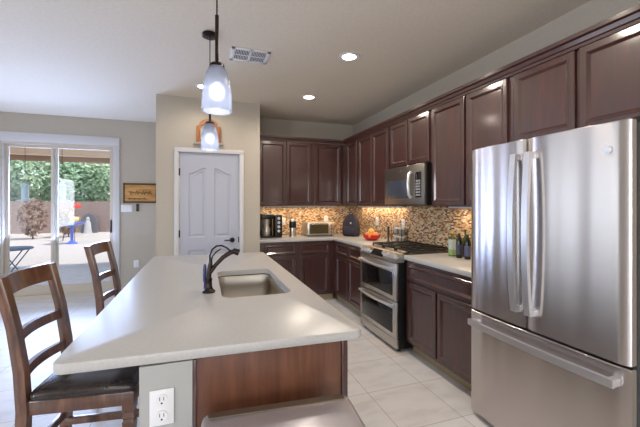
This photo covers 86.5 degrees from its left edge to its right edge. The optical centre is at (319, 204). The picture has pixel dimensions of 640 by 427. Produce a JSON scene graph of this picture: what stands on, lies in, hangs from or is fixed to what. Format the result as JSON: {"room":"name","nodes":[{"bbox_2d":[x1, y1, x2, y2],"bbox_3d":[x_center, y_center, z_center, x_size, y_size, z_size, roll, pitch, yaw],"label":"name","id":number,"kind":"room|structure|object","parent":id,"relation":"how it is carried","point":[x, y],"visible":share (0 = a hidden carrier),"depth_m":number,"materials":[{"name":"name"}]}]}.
{"room":"kitchen","nodes":[
{"label":"kitchen","id":0,"kind":"room"},
{"bbox_2d":[0,112,155,287],"bbox_3d":[-4.238,0.035,5.013,3.680,2.710,0.150,0,0,-19],"label":"wall","id":1,"kind":"structure","parent":0,"point":[137,139],"depth_m":5.36,"materials":[{"name":"paint"}]},
{"bbox_2d":[1,140,112,300],"bbox_3d":[-3.891,0.240,5.112,1.400,2.300,0.130,0,0,-19],"label":"door","id":2,"kind":"structure","parent":1,"relation":"in","point":[35,292],"depth_m":5.06,"materials":[{"name":"beige plastic"}]},
{"bbox_2d":[0,131,119,288],"bbox_3d":[-3.870,0.175,5.050,1.570,2.430,0.023,0,0,-19],"label":"trim","id":3,"kind":"structure","parent":1,"relation":"attached to","point":[4,135],"depth_m":5.20,"materials":[{"name":"grey wood"}]},
{"bbox_2d":[121,205,131,211],"bbox_3d":[-3.040,0.060,5.344,0.160,0.115,0.010,0,0,-19],"label":"light switch","id":4,"kind":"object","parent":1,"relation":"attached to","point":[124,208],"visible":1,"depth_m":5.34,"materials":[{"name":"white plastic"}]},
{"bbox_2d":[134,260,138,267],"bbox_3d":[-2.913,0.940,5.388,0.072,0.115,0.010,0,0,-19],"label":"wall outlet","id":5,"kind":"object","parent":1,"relation":"attached to","point":[136,262],"visible":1,"depth_m":5.39,"materials":[{"name":"white plastic"}]},
{"bbox_2d":[123,183,155,202],"bbox_3d":[-2.853,-0.180,5.400,0.480,0.314,0.026,0,0,-19],"label":"wall plaque","id":6,"kind":"object","parent":1,"relation":"attached to","point":[132,192],"visible":0.92,"depth_m":5.39,"materials":[{"name":"brown wood"}]},
{"bbox_2d":[156,94,259,255],"bbox_3d":[-1.633,0.035,5.011,1.240,2.710,1.560,0,0,-19],"label":"wall","id":7,"kind":"structure","parent":0,"point":[177,118],"depth_m":4.21,"materials":[{"name":"paint"}]},
{"bbox_2d":[193,119,222,145],"bbox_3d":[-1.391,-0.905,4.243,0.354,0.320,0.050,0,0,-19],"label":"wall plaque","id":8,"kind":"object","parent":7,"relation":"attached to","point":[199,128],"visible":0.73,"depth_m":4.23,"materials":[{"name":"brown wood"}]},
{"bbox_2d":[179,152,238,254],"bbox_3d":[-1.383,0.370,4.269,0.726,2.020,0.094,0,0,-19],"label":"door","id":9,"kind":"structure","parent":7,"relation":"in","point":[209,183],"depth_m":4.28,"materials":[{"name":"grey wood"}]},
{"bbox_2d":[174,147,243,255],"bbox_3d":[-1.399,0.346,4.321,0.830,2.088,0.138,0,0,-19],"label":"trim","id":10,"kind":"structure","parent":7,"relation":"attached to","point":[177,150],"depth_m":4.24,"materials":[{"name":"grey wood"}]},
{"bbox_2d":[0,295,493,426],"bbox_3d":[-1.261,1.450,0.859,6.780,0.120,9.650,0,0,-19],"label":"floor","id":11,"kind":"structure","parent":0,"point":[388,387],"depth_m":2.67,"materials":[{"name":"tile"}]},
{"bbox_2d":[0,262,139,426],"bbox_3d":[-1.087,0.841,1.576,0.544,1.098,0.402,0,0,-12],"label":"counter stool","id":12,"kind":"object","parent":11,"relation":"on","point":[65,394],"visible":0.66,"depth_m":1.43,"materials":[{"name":"brown wood"}]},
{"bbox_2d":[84,241,120,316],"bbox_3d":[-1.444,0.841,2.613,0.544,1.098,0.402,0,0,-12],"label":"counter stool","id":13,"kind":"object","parent":11,"relation":"on","point":[91,250],"visible":0.28,"depth_m":2.54,"materials":[{"name":"brown wood"}]},
{"bbox_2d":[139,359,192,426],"bbox_3d":[-0.860,0.954,2.144,0.158,0.873,2.205,0,0,-19],"label":"wall","id":14,"kind":"structure","parent":11,"relation":"on","point":[178,375],"depth_m":1.11,"materials":[{"name":"grey paint"}]},
{"bbox_2d":[149,387,173,426],"bbox_3d":[-0.509,0.653,1.094,0.072,0.115,0.010,0,0,-19],"label":"wall outlet","id":15,"kind":"object","parent":14,"relation":"attached to","point":[161,402],"visible":1,"depth_m":1.09,"materials":[{"name":"white plastic"}]},
{"bbox_2d":[156,394,167,404],"bbox_3d":[-0.508,0.627,1.093,0.034,0.034,0.006,0,0,-19],"label":"receptacle","id":16,"kind":"object","parent":15,"relation":"attached to","point":[161,399],"depth_m":1.09,"materials":[{"name":"white plastic"}]},
{"bbox_2d":[156,410,167,421],"bbox_3d":[-0.508,0.679,1.093,0.034,0.034,0.006,0,0,-19],"label":"receptacle","id":17,"kind":"object","parent":15,"relation":"attached to","point":[161,415],"depth_m":1.09,"materials":[{"name":"white plastic"}]},
{"bbox_2d":[193,273,347,426],"bbox_3d":[-0.508,0.954,2.261,0.580,0.872,2.195,0,0,-19],"label":"base cabinet","id":18,"kind":"object","parent":11,"relation":"on","point":[264,377],"visible":0.27,"depth_m":1.22,"materials":[{"name":"brown wood"}]},
{"bbox_2d":[53,252,360,374],"bbox_3d":[-0.684,0.493,2.207,1.010,0.034,2.279,0,0,-19],"label":"countertop","id":19,"kind":"structure","parent":18,"relation":"on","point":[163,314],"depth_m":1.38,"materials":[{"name":"beige stone"}]},
{"bbox_2d":[203,264,206,289],"bbox_3d":[-0.628,0.401,1.851,0.020,0.150,0.020,0,0,-19],"label":"dish brush","id":20,"kind":"object","parent":19,"relation":"on","point":[204,265],"visible":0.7,"depth_m":1.84,"materials":[{"name":"blue plastic"}]},
{"bbox_2d":[202,245,239,293],"bbox_3d":[-0.541,0.348,1.866,0.199,0.256,0.068,0,0,-19],"label":"kitchen faucet","id":21,"kind":"object","parent":19,"relation":"on","point":[211,267],"visible":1,"depth_m":1.84,"materials":[{"name":"black metal"}]},
{"bbox_2d":[218,274,286,297],"bbox_3d":[-0.440,0.612,2.126,0.375,0.190,0.743,0,0,-19],"label":"sink","id":22,"kind":"object","parent":19,"relation":"in","point":[258,284],"visible":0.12,"depth_m":2.47,"materials":[{"name":"silver metal"}]},
{"bbox_2d":[260,242,297,278],"bbox_3d":[-0.656,0.953,4.935,0.553,0.874,0.600,0,0,-19],"label":"base cabinet","id":23,"kind":"object","parent":11,"relation":"on","point":[285,254],"visible":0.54,"depth_m":4.69,"materials":[{"name":"brown wood"}]},
{"bbox_2d":[201,394,365,426],"bbox_3d":[-0.093,1.025,0.960,0.486,0.730,0.380,0,0,-15],"label":"bin","id":24,"kind":"object","parent":11,"relation":"on","point":[337,410],"visible":1,"depth_m":1.07,"materials":[{"name":"silver metal"}]},
{"bbox_2d":[298,240,333,299],"bbox_3d":[-0.137,0.953,5.115,0.541,0.874,0.600,0,0,-19],"label":"base cabinet","id":25,"kind":"object","parent":11,"relation":"on","point":[315,258],"visible":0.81,"depth_m":4.85,"materials":[{"name":"brown wood"}]},
{"bbox_2d":[333,241,353,309],"bbox_3d":[0.455,0.953,5.053,0.580,0.874,1.105,0,0,-19],"label":"base cabinet","id":26,"kind":"object","parent":11,"relation":"on","point":[341,258],"visible":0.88,"depth_m":4.67,"materials":[{"name":"brown wood"}]},
{"bbox_2d":[260,233,404,246],"bbox_3d":[0.036,0.496,4.623,1.658,0.040,1.647,0,0,-19],"label":"countertop","id":27,"kind":"structure","parent":26,"relation":"on","point":[355,241],"depth_m":4.76,"materials":[{"name":"beige stone"}]},
{"bbox_2d":[260,214,273,237],"bbox_3d":[-0.776,0.308,4.928,0.185,0.336,0.221,0,0,-19],"label":"coffee maker","id":28,"kind":"object","parent":27,"relation":"on","point":[265,219],"visible":0.88,"depth_m":4.84,"materials":[{"name":"black plastic"}]},
{"bbox_2d":[272,214,281,237],"bbox_3d":[-0.622,0.310,4.965,0.110,0.331,0.210,0,0,-19],"label":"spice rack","id":29,"kind":"object","parent":27,"relation":"on","point":[277,221],"visible":0.94,"depth_m":4.88,"materials":[{"name":"black plastic"}]},
{"bbox_2d":[289,219,295,236],"bbox_3d":[-0.409,0.345,5.066,0.104,0.262,0.104,0,0,-19],"label":"coffee grinder","id":30,"kind":"object","parent":27,"relation":"on","point":[292,223],"visible":1,"depth_m":5.03,"materials":[{"name":"silver metal"}]},
{"bbox_2d":[302,221,333,236],"bbox_3d":[-0.028,0.373,5.203,0.420,0.206,0.311,0,0,-19],"label":"toaster oven","id":31,"kind":"object","parent":27,"relation":"on","point":[308,228],"visible":1,"depth_m":5.09,"materials":[{"name":"silver metal"}]},
{"bbox_2d":[342,212,359,236],"bbox_3d":[0.459,0.297,5.104,0.290,0.357,0.171,0,0,39],"label":"backpack","id":32,"kind":"object","parent":27,"relation":"on","point":[351,226],"visible":0.99,"depth_m":5.04,"materials":[{"name":"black fabric"}]},
{"bbox_2d":[363,234,380,240],"bbox_3d":[0.691,0.439,4.537,0.240,0.075,0.240,0,0,-19],"label":"fruit bowl","id":33,"kind":"object","parent":27,"relation":"on","point":[373,237],"visible":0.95,"depth_m":4.45,"materials":[{"name":"red ceramic"}]},
{"bbox_2d":[386,226,389,241],"bbox_3d":[0.870,0.376,4.324,0.052,0.200,0.052,0,0,-19],"label":"pepper mill","id":34,"kind":"object","parent":27,"relation":"on","point":[388,227],"visible":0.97,"depth_m":4.32,"materials":[{"name":"brown wood"}]},
{"bbox_2d":[391,227,407,240],"bbox_3d":[0.983,0.383,4.213,0.088,0.186,0.233,0,0,-19],"label":"spice rack","id":35,"kind":"object","parent":27,"relation":"on","point":[401,234],"visible":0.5,"depth_m":4.12,"materials":[{"name":"metal"}]},
{"bbox_2d":[348,245,360,313],"bbox_3d":[0.725,0.953,4.275,0.580,0.874,0.538,0,0,-19],"label":"base cabinet","id":36,"kind":"object","parent":11,"relation":"on","point":[354,252],"visible":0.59,"depth_m":4.28,"materials":[{"name":"brown wood"}]},
{"bbox_2d":[358,241,447,350],"bbox_3d":[0.862,0.912,3.629,0.727,0.956,0.764,0,0,-19],"label":"gas range","id":37,"kind":"object","parent":11,"relation":"on","point":[382,289],"visible":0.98,"depth_m":3.39,"materials":[{"name":"silver metal"}]},
{"bbox_2d":[369,245,447,255],"bbox_3d":[0.923,0.477,3.651,0.598,0.016,0.764,0,0,-19],"label":"cooktop","id":38,"kind":"object","parent":37,"relation":"in","point":[399,252],"depth_m":3.39,"materials":[{"name":"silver metal"}]},
{"bbox_2d":[406,260,473,390],"bbox_3d":[1.220,0.953,2.850,0.580,0.874,0.925,0,0,-19],"label":"base cabinet","id":39,"kind":"object","parent":11,"relation":"on","point":[438,301],"visible":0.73,"depth_m":2.72,"materials":[{"name":"brown wood"}]},
{"bbox_2d":[404,253,470,276],"bbox_3d":[1.217,0.496,2.850,0.589,0.040,0.927,0,0,-19],"label":"countertop","id":40,"kind":"structure","parent":39,"relation":"on","point":[443,261],"depth_m":2.84,"materials":[{"name":"beige stone"}]},
{"bbox_2d":[448,230,456,255],"bbox_3d":[1.226,0.358,3.146,0.056,0.235,0.056,0,0,-19],"label":"bottle","id":41,"kind":"object","parent":40,"relation":"on","point":[452,239],"visible":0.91,"depth_m":3.12,"materials":[{"name":"green glass"}]},
{"bbox_2d":[456,230,462,257],"bbox_3d":[1.244,0.351,3.035,0.056,0.250,0.056,0,0,-19],"label":"bottle","id":42,"kind":"object","parent":40,"relation":"on","point":[459,243],"visible":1,"depth_m":3.02,"materials":[{"name":"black glass"}]},
{"bbox_2d":[462,229,466,256],"bbox_3d":[1.316,0.351,3.071,0.056,0.250,0.056,0,0,-19],"label":"bottle","id":43,"kind":"object","parent":40,"relation":"on","point":[465,230],"visible":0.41,"depth_m":3.06,"materials":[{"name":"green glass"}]},
{"bbox_2d":[464,231,470,259],"bbox_3d":[1.282,0.353,2.954,0.056,0.245,0.056,0,0,-19],"label":"bottle","id":44,"kind":"object","parent":40,"relation":"on","point":[467,243],"visible":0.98,"depth_m":2.93,"materials":[{"name":"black glass"}]},
{"bbox_2d":[468,116,639,426],"bbox_3d":[1.431,0.505,1.940,0.753,1.770,0.897,0,0,-19],"label":"refrigerator","id":45,"kind":"object","parent":11,"relation":"on","point":[554,321],"visible":1,"depth_m":1.71,"materials":[{"name":"grey metal"}]},
{"bbox_2d":[0,0,590,124],"bbox_3d":[-1.286,-1.380,0.930,6.780,0.120,9.800,0,0,-19],"label":"ceiling","id":46,"kind":"structure","parent":0,"point":[99,59],"depth_m":2.88,"materials":[{"name":"paint"}]},
{"bbox_2d":[195,84,202,88],"bbox_3d":[-1.299,-1.316,3.804,0.188,0.006,0.188,0,0,-19],"label":"recessed light","id":47,"kind":"object","parent":46,"relation":"in","point":[199,86],"visible":0.44,"depth_m":3.79,"materials":[{"name":"white plastic"}]},
{"bbox_2d":[201,30,218,150],"bbox_3d":[-0.852,-0.871,2.631,0.134,0.898,0.134,0,0,-19],"label":"pendant lamp","id":48,"kind":"object","parent":46,"relation":"hanging from","point":[209,138],"visible":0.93,"depth_m":2.59,"materials":[{"name":"white glass"}]},
{"bbox_2d":[201,0,231,114],"bbox_3d":[-0.467,-0.871,1.542,0.134,0.898,0.134,0,0,-19],"label":"pendant lamp","id":49,"kind":"object","parent":46,"relation":"hanging from","point":[216,90],"visible":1,"depth_m":1.50,"materials":[{"name":"white glass"}]},
{"bbox_2d":[229,46,270,64],"bbox_3d":[-0.622,-1.315,3.013,0.330,0.009,0.260,0,0,-19],"label":"ceiling vent","id":50,"kind":"object","parent":46,"relation":"in","point":[237,53],"visible":1,"depth_m":2.99,"materials":[{"name":"white plastic"}]},
{"bbox_2d":[301,95,315,99],"bbox_3d":[-0.137,-1.316,4.176,0.188,0.006,0.188,0,0,-19],"label":"recessed light","id":51,"kind":"object","parent":46,"relation":"in","point":[306,97],"visible":1,"depth_m":4.18,"materials":[{"name":"white plastic"}]},
{"bbox_2d":[339,52,359,61],"bbox_3d":[0.260,-1.316,3.033,0.188,0.006,0.188,0,0,-19],"label":"recessed light","id":52,"kind":"object","parent":46,"relation":"in","point":[347,56],"visible":1,"depth_m":3.03,"materials":[{"name":"white plastic"}]},
{"bbox_2d":[342,54,355,59],"bbox_3d":[0.260,-1.317,3.033,0.126,0.001,0.126,0,0,-19],"label":"diffuser","id":53,"kind":"object","parent":52,"relation":"attached to","point":[348,56],"depth_m":3.05,"materials":[{"name":"white plastic"}]},
{"bbox_2d":[260,118,352,233],"bbox_3d":[-0.254,0.035,5.458,1.660,2.710,0.120,0,0,-19],"label":"wall","id":54,"kind":"structure","parent":0,"point":[278,127],"depth_m":5.40,"materials":[{"name":"paint"}]},
{"bbox_2d":[260,140,311,205],"bbox_3d":[-0.562,-0.454,5.100,0.838,0.943,0.350,0,0,-19],"label":"upper cabinet","id":55,"kind":"object","parent":54,"relation":"attached to","point":[285,167],"visible":0.91,"depth_m":4.94,"materials":[{"name":"brown wood"}]},
{"bbox_2d":[263,206,335,206],"bbox_3d":[-0.300,0.027,5.210,1.150,0.018,0.040,0,0,-19],"label":"light","id":56,"kind":"object","parent":55,"relation":"attached to","point":[263,206],"visible":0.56,"depth_m":5.18,"materials":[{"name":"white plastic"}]},
{"bbox_2d":[260,206,352,234],"bbox_3d":[-0.236,0.247,5.396,1.650,0.456,0.008,0,0,-19],"label":"tiled wall","id":57,"kind":"structure","parent":54,"relation":"attached to","point":[337,214],"depth_m":5.41,"materials":[{"name":"tile"}]},
{"bbox_2d":[312,144,344,205],"bbox_3d":[0.084,-0.454,5.324,0.526,0.943,0.350,0,0,-19],"label":"upper cabinet","id":58,"kind":"object","parent":54,"relation":"attached to","point":[328,161],"visible":0.96,"depth_m":5.17,"materials":[{"name":"brown wood"}]},
{"bbox_2d":[353,0,639,238],"bbox_3d":[2.026,0.035,1.603,0.120,2.710,8.900,0,0,-19],"label":"wall","id":59,"kind":"structure","parent":0,"point":[593,12],"depth_m":2.73,"materials":[{"name":"paint"}]},
{"bbox_2d":[345,140,358,205],"bbox_3d":[0.538,-0.454,5.226,0.310,0.943,0.832,0,0,-19],"label":"upper cabinet","id":60,"kind":"object","parent":59,"relation":"attached to","point":[351,149],"visible":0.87,"depth_m":5.01,"materials":[{"name":"brown wood"}]},
{"bbox_2d":[358,127,389,205],"bbox_3d":[0.813,-0.454,4.436,0.310,0.943,0.838,0,0,-19],"label":"upper cabinet","id":61,"kind":"object","parent":59,"relation":"attached to","point":[373,149],"visible":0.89,"depth_m":4.34,"materials":[{"name":"brown wood"}]},
{"bbox_2d":[359,206,402,206],"bbox_3d":[0.810,0.027,4.727,0.030,0.018,1.200,0,0,-19],"label":"light","id":62,"kind":"object","parent":61,"relation":"attached to","point":[359,206],"visible":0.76,"depth_m":4.62,"materials":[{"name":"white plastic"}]},
{"bbox_2d":[390,110,431,168],"bbox_3d":[1.075,-0.667,3.678,0.310,0.515,0.761,0,0,-19],"label":"upper cabinet","id":63,"kind":"object","parent":59,"relation":"attached to","point":[411,138],"visible":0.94,"depth_m":3.56,"materials":[{"name":"brown wood"}]},
{"bbox_2d":[385,162,431,205],"bbox_3d":[1.020,-0.197,3.659,0.429,0.420,0.754,0,0,-19],"label":"microwave oven","id":64,"kind":"object","parent":63,"relation":"attached to","point":[411,185],"visible":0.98,"depth_m":3.45,"materials":[{"name":"silver metal"}]},
{"bbox_2d":[353,206,470,250],"bbox_3d":[1.095,0.233,4.090,0.008,0.485,3.349,0,0,-19],"label":"tiled wall","id":65,"kind":"structure","parent":59,"relation":"attached to","point":[433,225],"depth_m":3.91,"materials":[{"name":"tile"}]},
{"bbox_2d":[432,96,466,206],"bbox_3d":[1.275,-0.454,3.102,0.310,0.943,0.455,0,0,-19],"label":"upper cabinet","id":66,"kind":"object","parent":59,"relation":"attached to","point":[448,119],"visible":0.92,"depth_m":3.03,"materials":[{"name":"brown wood"}]},
{"bbox_2d":[466,77,512,206],"bbox_3d":[1.424,-0.454,2.674,0.310,0.943,0.448,0,0,-19],"label":"upper cabinet","id":67,"kind":"object","parent":59,"relation":"attached to","point":[489,109],"visible":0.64,"depth_m":2.61,"materials":[{"name":"brown wood"}]},
{"bbox_2d":[513,23,639,140],"bbox_3d":[1.658,-0.672,2.001,0.310,0.505,0.973,0,0,-19],"label":"upper cabinet","id":68,"kind":"object","parent":59,"relation":"attached to","point":[598,82],"visible":0.84,"depth_m":1.96,"materials":[{"name":"brown wood"}]},
{"bbox_2d":[260,4,639,145],"bbox_3d":[0.392,-0.948,3.158,1.368,0.075,3.990,0,0,-19],"label":"crown molding","id":69,"kind":"structure","parent":68,"relation":"attached to","point":[630,17],"depth_m":2.39,"materials":[{"name":"brown wood"}]},
{"label":"outside","id":70,"kind":"structure","parent":0,"visible":0},
{"bbox_2d":[10,232,109,270],"bbox_3d":[-20.300,1.560,27.992,60.000,0.160,53.800,0,0,-19],"label":"ground","id":71,"kind":"structure","parent":70,"point":[71,256],"depth_m":10.71,"materials":[{"name":"white concrete"}]},
{"bbox_2d":[10,168,28,200],"bbox_3d":[-17.908,-0.453,18.359,3.650,3.886,2.772,0,0,-19],"label":"tree","id":72,"kind":"object","parent":71,"relation":"on","point":[12,198],"visible":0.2,"depth_m":18.34,"materials":[{"name":"green plant"}]},
{"bbox_2d":[15,197,48,238],"bbox_3d":[-12.312,0.584,14.567,1.138,1.792,1.155,0,0,-19],"label":"dry shrub","id":73,"kind":"object","parent":71,"relation":"on","point":[23,218],"visible":1,"depth_m":14.42,"materials":[{"name":"brown plant"}]},
{"bbox_2d":[10,160,80,200],"bbox_3d":[-15.764,-0.914,19.290,4.056,4.807,2.844,0,0,-19],"label":"tree","id":74,"kind":"object","parent":71,"relation":"on","point":[34,192],"visible":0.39,"depth_m":18.40,"materials":[{"name":"green plant"}]},
{"bbox_2d":[10,201,109,233],"bbox_3d":[-19.265,0.665,15.860,54.000,1.650,0.200,0,0,-19],"label":"wall","id":75,"kind":"structure","parent":71,"relation":"on","point":[101,210],"depth_m":17.97,"materials":[{"name":"paint"}]},
{"bbox_2d":[59,209,80,236],"bbox_3d":[-11.466,0.830,15.494,0.932,1.300,0.918,0,0,-19],"label":"dry shrub","id":76,"kind":"object","parent":71,"relation":"on","point":[62,214],"visible":0.58,"depth_m":15.30,"materials":[{"name":"brown plant"}]},
{"bbox_2d":[62,200,77,240],"bbox_3d":[-10.228,0.638,13.916,0.535,1.688,0.036,0,0,-19],"label":"hook","id":77,"kind":"object","parent":71,"relation":"on","point":[73,200],"visible":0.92,"depth_m":13.87,"materials":[{"name":"white metal"}]},
{"bbox_2d":[73,202,81,207],"bbox_3d":[-9.992,0.030,13.998,0.300,0.240,0.300,0,0,-19],"label":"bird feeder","id":78,"kind":"object","parent":77,"relation":"hanging from","point":[77,205],"visible":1,"depth_m":13.91,"materials":[{"name":"red plastic"}]},
{"bbox_2d":[31,267,109,285],"bbox_3d":[-5.326,1.460,6.196,12.000,0.040,2.800,0,0,-19],"label":"patio slab","id":79,"kind":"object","parent":71,"relation":"on","point":[82,275],"depth_m":6.80,"materials":[{"name":"concrete"}]},
{"bbox_2d":[10,246,33,271],"bbox_3d":[-5.412,1.104,5.955,0.620,0.684,0.620,0,0,-19],"label":"patio table","id":80,"kind":"object","parent":79,"relation":"on","point":[12,248],"visible":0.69,"depth_m":6.03,"materials":[{"name":"blue metal"}]},
{"bbox_2d":[59,222,84,243],"bbox_3d":[-9.367,1.090,12.838,0.840,0.780,0.840,0,0,-19],"label":"birdbath","id":81,"kind":"object","parent":71,"relation":"on","point":[71,225],"visible":0.96,"depth_m":12.79,"materials":[{"name":"blue ceramic"}]},
{"bbox_2d":[59,222,84,225],"bbox_3d":[-9.367,0.760,12.838,0.840,0.120,0.840,0,0,-19],"label":"basin","id":82,"kind":"object","parent":81,"relation":"in","point":[76,223],"depth_m":12.68,"materials":[{"name":"blue ceramic"}]},
{"bbox_2d":[38,162,109,201],"bbox_3d":[-14.185,-0.672,19.758,3.625,4.324,2.821,0,0,-19],"label":"tree","id":83,"kind":"object","parent":71,"relation":"on","point":[78,195],"visible":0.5,"depth_m":18.96,"materials":[{"name":"green plant"}]},
{"bbox_2d":[70,217,78,240],"bbox_3d":[-9.893,0.983,13.714,0.300,0.995,0.300,0,0,-19],"label":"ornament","id":84,"kind":"object","parent":71,"relation":"on","point":[74,219],"visible":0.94,"depth_m":13.65,"materials":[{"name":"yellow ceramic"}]},
{"bbox_2d":[81,213,97,233],"bbox_3d":[-11.973,0.960,17.571,0.720,1.040,0.550,0,0,-19],"label":"statue","id":85,"kind":"object","parent":71,"relation":"on","point":[90,220],"visible":0.99,"depth_m":17.58,"materials":[{"name":"grey stone"}]},
{"bbox_2d":[78,163,109,201],"bbox_3d":[-12.196,-0.813,20.313,3.933,4.605,2.913,0,0,-19],"label":"tree","id":86,"kind":"object","parent":71,"relation":"on","point":[105,168],"visible":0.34,"depth_m":19.25,"materials":[{"name":"green plant"}]},
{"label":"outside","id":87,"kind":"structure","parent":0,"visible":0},
{"bbox_3d":[-5.392,-1.500,6.385,12.000,0.100,3.200,0,0,-19],"label":"roof","id":88,"kind":"structure","parent":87,"visible":0},
{"bbox_2d":[15,183,33,200],"bbox_3d":[-5.787,-0.755,6.671,0.280,1.390,0.280,0,0,-19],"label":"bird feeder","id":89,"kind":"object","parent":88,"relation":"hanging from","point":[24,186],"visible":0.96,"depth_m":6.62,"materials":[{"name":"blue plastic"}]},
{"bbox_2d":[10,147,109,157],"bbox_3d":[-5.818,-1.270,7.613,12.000,0.360,0.200,0,0,-19],"label":"beam","id":90,"kind":"structure","parent":88,"relation":"attached to","point":[13,150],"depth_m":7.56,"materials":[{"name":"beige paint"}]},
{"bbox_2d":[10,154,109,163],"bbox_3d":[-5.924,-1.280,7.920,12.000,0.580,0.050,0,0,-19],"label":"fascia","id":91,"kind":"object","parent":88,"relation":"attached to","point":[12,157],"visible":0.11,"depth_m":7.88,"materials":[{"name":"beige paint"}]},
{"bbox_2d":[59,183,70,201],"bbox_3d":[-5.211,-0.755,6.871,0.280,1.390,0.280,0,0,-19],"label":"bird feeder","id":92,"kind":"object","parent":88,"relation":"hanging from","point":[62,187],"visible":0.75,"depth_m":6.83,"materials":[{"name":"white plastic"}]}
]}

